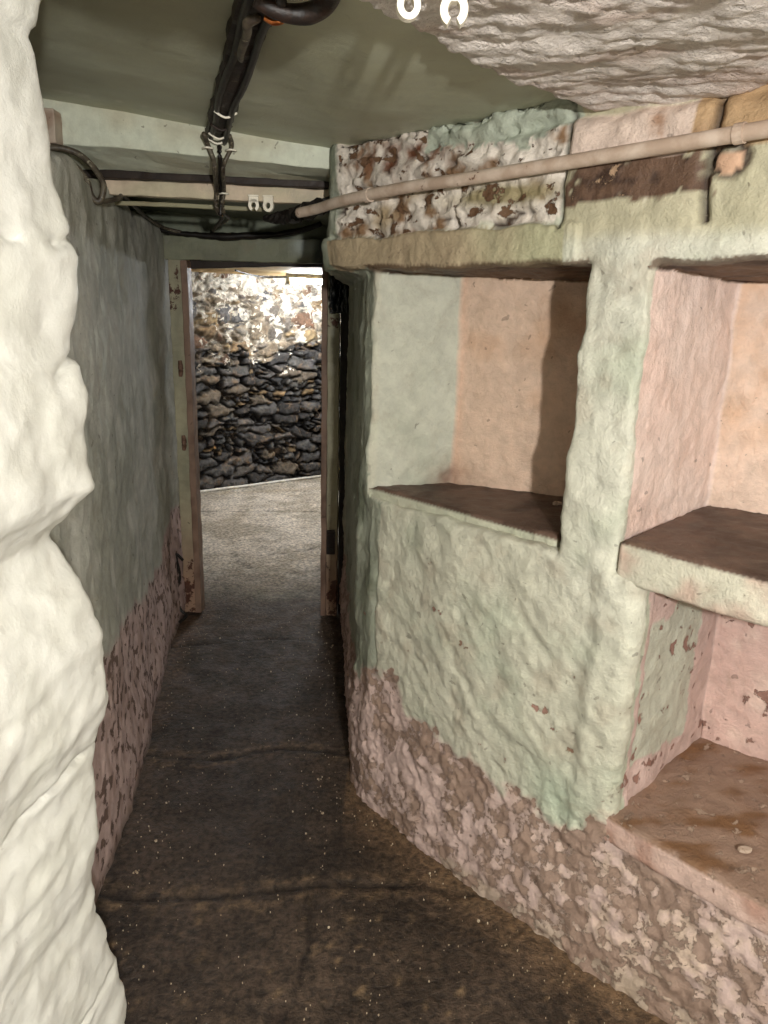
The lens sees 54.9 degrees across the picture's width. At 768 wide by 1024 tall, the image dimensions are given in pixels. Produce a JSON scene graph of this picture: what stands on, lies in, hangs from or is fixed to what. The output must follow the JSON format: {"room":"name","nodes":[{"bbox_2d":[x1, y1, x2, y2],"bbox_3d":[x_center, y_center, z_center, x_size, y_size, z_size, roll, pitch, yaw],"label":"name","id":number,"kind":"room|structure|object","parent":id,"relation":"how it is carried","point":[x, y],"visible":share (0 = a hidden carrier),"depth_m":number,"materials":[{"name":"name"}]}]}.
{"room":"basement corridor","nodes":[
{"label":"basement corridor","id":0,"kind":"room"},
{"bbox_2d":[0,0,126,1023],"bbox_3d":[-0.646,0.268,0.890,0.420,2.067,0.721,2,16,0],"label":"wall","id":1,"kind":"structure","parent":0,"point":[58,965],"depth_m":1.04,"materials":[{"name":"white paint"}]},
{"bbox_2d":[49,151,185,902],"bbox_3d":[-1.021,-0.068,2.414,0.663,1.899,2.566,2,16,0],"label":"wall","id":2,"kind":"structure","parent":0,"point":[122,540],"depth_m":2.33,"materials":[{"name":"paint"}]},
{"bbox_2d":[50,144,106,204],"bbox_3d":[-0.829,-0.906,1.991,0.158,0.148,0.035,0,16,-5],"label":"cable","id":3,"kind":"object","parent":2,"relation":"attached to","point":[53,147],"visible":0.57,"depth_m":1.99,"materials":[{"name":"black rubber"}]},
{"bbox_2d":[101,193,181,232],"bbox_3d":[-0.849,-1.037,2.580,0.094,0.081,1.215,0,16,-6],"label":"cable","id":4,"kind":"object","parent":2,"relation":"attached to","point":[120,196],"visible":0.83,"depth_m":2.69,"materials":[{"name":"black rubber"}]},
{"bbox_2d":[175,553,187,622],"bbox_3d":[-0.970,0.361,3.531,0.052,0.327,0.096,-5,17,-22],"label":"cable","id":5,"kind":"object","parent":2,"relation":"attached to","point":[176,554],"visible":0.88,"depth_m":3.54,"materials":[{"name":"black rubber"}]},
{"bbox_2d":[115,201,262,211],"bbox_3d":[-0.844,-0.946,2.273,0.941,0.021,0.017,2,16,0],"label":"pipe","id":6,"kind":"object","parent":2,"relation":"attached to","point":[118,203],"visible":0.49,"depth_m":2.27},
{"bbox_2d":[114,173,329,226],"bbox_3d":[-0.628,-1.165,2.732,1.680,0.107,1.320,2,16,0],"label":"ceiling","id":7,"kind":"structure","parent":0,"point":[324,219],"depth_m":3.03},
{"bbox_2d":[84,169,328,189],"bbox_3d":[-0.702,-1.017,2.200,1.223,0.090,0.090,2,16,0],"label":"ceiling beam","id":8,"kind":"structure","parent":7,"relation":"attached to","point":[107,174],"depth_m":2.17,"materials":[{"name":"brown wood"}]},
{"bbox_2d":[105,180,328,203],"bbox_3d":[-0.714,-0.960,2.211,1.200,0.056,0.039,2,16,0],"label":"batten","id":9,"kind":"object","parent":8,"relation":"attached to","point":[128,188],"visible":0.59,"depth_m":2.19,"materials":[{"name":"beige wood"}]},
{"bbox_2d":[248,194,258,210],"bbox_3d":[-0.387,-0.917,2.195,0.031,0.044,0.021,0,16,-6],"label":"clip","id":10,"kind":"object","parent":9,"relation":"attached to","point":[252,198],"visible":1,"depth_m":2.19,"materials":[{"name":"white plastic"}]},
{"bbox_2d":[263,195,273,211],"bbox_3d":[-0.343,-0.914,2.196,0.031,0.046,0.021,3,16,5],"label":"clip","id":11,"kind":"object","parent":9,"relation":"attached to","point":[267,199],"visible":1,"depth_m":2.19,"materials":[{"name":"white plastic"}]},
{"bbox_2d":[129,208,326,239],"bbox_3d":[-0.695,-1.275,3.323,1.146,0.236,0.132,2,16,0],"label":"wall","id":12,"kind":"structure","parent":0,"point":[179,221],"depth_m":3.26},
{"bbox_2d":[160,221,321,240],"bbox_3d":[-0.622,-1.200,3.159,0.731,0.084,0.078,3,16,5],"label":"cable","id":13,"kind":"object","parent":12,"relation":"attached to","point":[221,236],"visible":0.96,"depth_m":3.16,"materials":[{"name":"black rubber"}]},
{"bbox_2d":[163,235,339,615],"bbox_3d":[-0.595,-0.353,3.486,0.835,1.765,0.148,2,16,0],"label":"door frame","id":14,"kind":"structure","parent":12,"relation":"in","point":[270,252],"depth_m":3.37,"materials":[{"name":"brown wood"}]},
{"bbox_2d":[188,260,321,275],"bbox_3d":[-1.131,-1.775,5.425,3.640,0.030,4.347,2,16,0],"label":"ceiling","id":15,"kind":"structure","parent":0,"point":[266,271],"depth_m":5.07,"materials":[{"name":"white paint"}]},
{"bbox_2d":[286,273,321,283],"bbox_3d":[-0.377,-1.712,5.460,0.690,0.080,0.070,-2,16,-14],"label":"lamp","id":16,"kind":"object","parent":15,"relation":"attached to","point":[300,278],"visible":0.38,"depth_m":5.39,"materials":[{"name":"white"}]},
{"bbox_2d":[235,269,286,277],"bbox_3d":[-0.871,-1.649,5.133,0.095,0.035,0.595,10,18,27],"label":"cable","id":17,"kind":"object","parent":16,"relation":"attached to","point":[235,269],"visible":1,"depth_m":5.22,"materials":[{"name":"white plastic"}]},
{"bbox_2d":[191,272,340,489],"bbox_3d":[-0.916,-1.094,6.231,2.945,1.786,0.135,-10,19,-35],"label":"wall","id":18,"kind":"structure","parent":0,"point":[258,355],"depth_m":6.11,"materials":[{"name":"stone"}]},
{"bbox_2d":[29,0,558,147],"bbox_3d":[-0.231,-0.897,1.093,3.488,0.334,1.984,2,16,0],"label":"ceiling","id":19,"kind":"structure","parent":0,"point":[359,74],"depth_m":1.47,"materials":[{"name":"paint"}]},
{"bbox_2d":[42,98,329,180],"bbox_3d":[-0.698,-1.069,2.059,1.228,0.230,0.155,2,16,0],"label":"ceiling beam","id":20,"kind":"structure","parent":19,"relation":"attached to","point":[111,139],"depth_m":2.00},
{"bbox_2d":[44,108,62,144],"bbox_3d":[-0.943,-1.022,1.965,0.160,0.088,0.054,2,16,0],"label":"block","id":21,"kind":"object","parent":20,"relation":"attached to","point":[53,117],"visible":0.27,"depth_m":1.95,"materials":[{"name":"brown wood"}]},
{"bbox_2d":[217,145,222,215],"bbox_3d":[-0.463,-0.933,2.094,0.017,0.157,0.216,-2,16,-13],"label":"cable","id":22,"kind":"object","parent":20,"relation":"attached to","point":[219,147],"visible":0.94,"depth_m":2.06,"materials":[{"name":"black rubber"}]},
{"bbox_2d":[205,0,286,145],"bbox_3d":[-0.303,-0.870,1.501,0.068,0.063,1.060,-3,16,-16],"label":"cable bundle","id":23,"kind":"object","parent":19,"relation":"attached to","point":[233,79],"visible":0.92,"depth_m":1.44,"materials":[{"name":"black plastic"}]},
{"bbox_2d":[201,131,224,231],"bbox_3d":[-0.577,-1.077,2.542,0.057,0.174,1.251,-2,16,-12],"label":"cable","id":24,"kind":"object","parent":23,"relation":"attached to","point":[204,135],"visible":0.92,"depth_m":2.05,"materials":[{"name":"black rubber"}]},
{"bbox_2d":[218,134,233,227],"bbox_3d":[-0.549,-1.071,2.538,0.043,0.173,1.256,-2,16,-13],"label":"cable","id":25,"kind":"object","parent":23,"relation":"hanging from","point":[231,141],"visible":0.95,"depth_m":2.05,"materials":[{"name":"black rubber"}]},
{"bbox_2d":[237,13,261,62],"bbox_3d":[-0.228,-0.762,1.202,0.027,0.023,0.246,-3,16,-17],"label":"cable","id":26,"kind":"object","parent":23,"relation":"attached to","point":[248,22],"visible":1,"depth_m":1.13,"materials":[{"name":"grey rubber"}]},
{"bbox_2d":[252,0,339,25],"bbox_3d":[-0.108,-0.708,1.028,0.155,0.042,0.075,9,17,26],"label":"pipe elbow","id":27,"kind":"object","parent":23,"relation":"attached to","point":[308,13],"visible":1,"depth_m":1.04,"materials":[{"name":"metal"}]},
{"bbox_2d":[95,476,667,1023],"bbox_3d":[-0.810,0.292,4.472,4.396,0.017,7.545,2,16,0],"label":"floor","id":28,"kind":"structure","parent":0,"point":[181,937],"depth_m":2.04,"materials":[{"name":"concrete"}]},
{"bbox_2d":[200,475,320,492],"bbox_3d":[-0.994,-0.250,6.330,1.800,0.020,0.031,-10,19,-35],"label":"floor strip","id":29,"kind":"object","parent":28,"relation":"on","point":[317,476],"visible":0.61,"depth_m":6.27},
{"bbox_2d":[116,540,628,1023],"bbox_3d":[-0.171,0.699,3.074,1.411,0.020,3.846,-1,16,-10],"label":"flakes","id":30,"kind":"object","parent":28,"relation":"on","point":[155,840],"visible":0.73,"depth_m":2.20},
{"bbox_2d":[321,84,767,1023],"bbox_3d":[0.545,-0.005,2.192,1.538,1.982,2.992,2,16,0],"label":"wall","id":31,"kind":"structure","parent":0,"point":[595,338],"depth_m":1.73,"materials":[{"name":"paint"}]},
{"bbox_2d":[263,195,329,224],"bbox_3d":[-0.258,-0.897,2.208,0.068,0.069,0.320,-13,21,-41],"label":"pipe lagging","id":32,"kind":"object","parent":31,"relation":"attached to","point":[286,216],"visible":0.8,"depth_m":2.21,"materials":[{"name":"black fabric"}]},
{"bbox_2d":[328,274,347,313],"bbox_3d":[-0.200,-0.977,3.219,0.086,0.223,0.060,-1,16,-10],"label":"plastic sheet","id":33,"kind":"object","parent":31,"relation":"attached to","point":[338,299],"visible":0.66,"depth_m":3.23,"materials":[{"name":"black plastic"}]},
{"bbox_2d":[337,285,348,610],"bbox_3d":[-0.167,-0.340,3.579,0.092,1.720,0.125,2,16,0],"label":"door","id":34,"kind":"structure","parent":31,"relation":"in","point":[344,331],"depth_m":3.50,"materials":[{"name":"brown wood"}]},
{"bbox_2d":[369,482,562,546],"bbox_3d":[0.308,-0.019,2.003,0.383,0.054,0.616,-13,21,-43],"label":"shelf","id":35,"kind":"object","parent":31,"relation":"attached to","point":[523,514],"visible":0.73,"depth_m":1.91,"materials":[{"name":"paint"}]},
{"bbox_2d":[552,501,561,504],"bbox_3d":[0.452,-0.023,1.931,0.024,0.008,0.014,2,16,0],"label":"flake","id":36,"kind":"object","parent":35,"relation":"on","point":[554,502],"visible":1,"depth_m":1.93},
{"bbox_2d":[295,119,767,217],"bbox_3d":[0.369,-0.679,1.457,0.093,0.086,1.753,-13,22,-43],"label":"pipe","id":37,"kind":"object","parent":31,"relation":"attached to","point":[739,133],"visible":0.99,"depth_m":1.43,"materials":[{"name":"beige metal"}]},
{"bbox_2d":[603,737,767,934],"bbox_3d":[1.031,0.760,1.478,1.061,0.100,0.520,15,21,40],"label":"shelf","id":38,"kind":"object","parent":31,"relation":"attached to","point":[689,825],"visible":0.96,"depth_m":1.61,"materials":[{"name":"paint"}]},
{"bbox_2d":[737,846,751,853],"bbox_3d":[0.745,0.696,1.527,0.028,0.008,0.016,2,16,0],"label":"flake","id":39,"kind":"object","parent":38,"relation":"on","point":[743,849],"visible":1,"depth_m":1.52,"materials":[{"name":"beige paint"}]},
{"bbox_2d":[617,505,767,626],"bbox_3d":[0.991,0.152,1.395,0.974,0.101,0.495,13,19,36],"label":"shelf","id":40,"kind":"object","parent":31,"relation":"attached to","point":[711,558],"visible":0.99,"depth_m":1.46,"materials":[{"name":"paint"}]},
{"bbox_2d":[360,0,767,111],"bbox_3d":[0.372,-0.663,0.811,1.899,0.150,1.279,2,16,0],"label":"ceiling","id":41,"kind":"structure","parent":0,"point":[595,55],"depth_m":1.06,"materials":[{"name":"beige stone"}]},
{"bbox_2d":[396,0,420,22],"bbox_3d":[0.029,-0.596,0.863,0.028,0.041,0.019,0,16,-6],"label":"clip","id":42,"kind":"object","parent":41,"relation":"attached to","point":[407,17],"visible":1,"depth_m":0.86,"materials":[{"name":"white plastic"}]},
{"bbox_2d":[440,0,467,28],"bbox_3d":[0.083,-0.597,0.871,0.033,0.046,0.022,2,16,3],"label":"clip","id":43,"kind":"object","parent":41,"relation":"attached to","point":[445,18],"visible":1,"depth_m":0.87,"materials":[{"name":"white plastic"}]}
]}

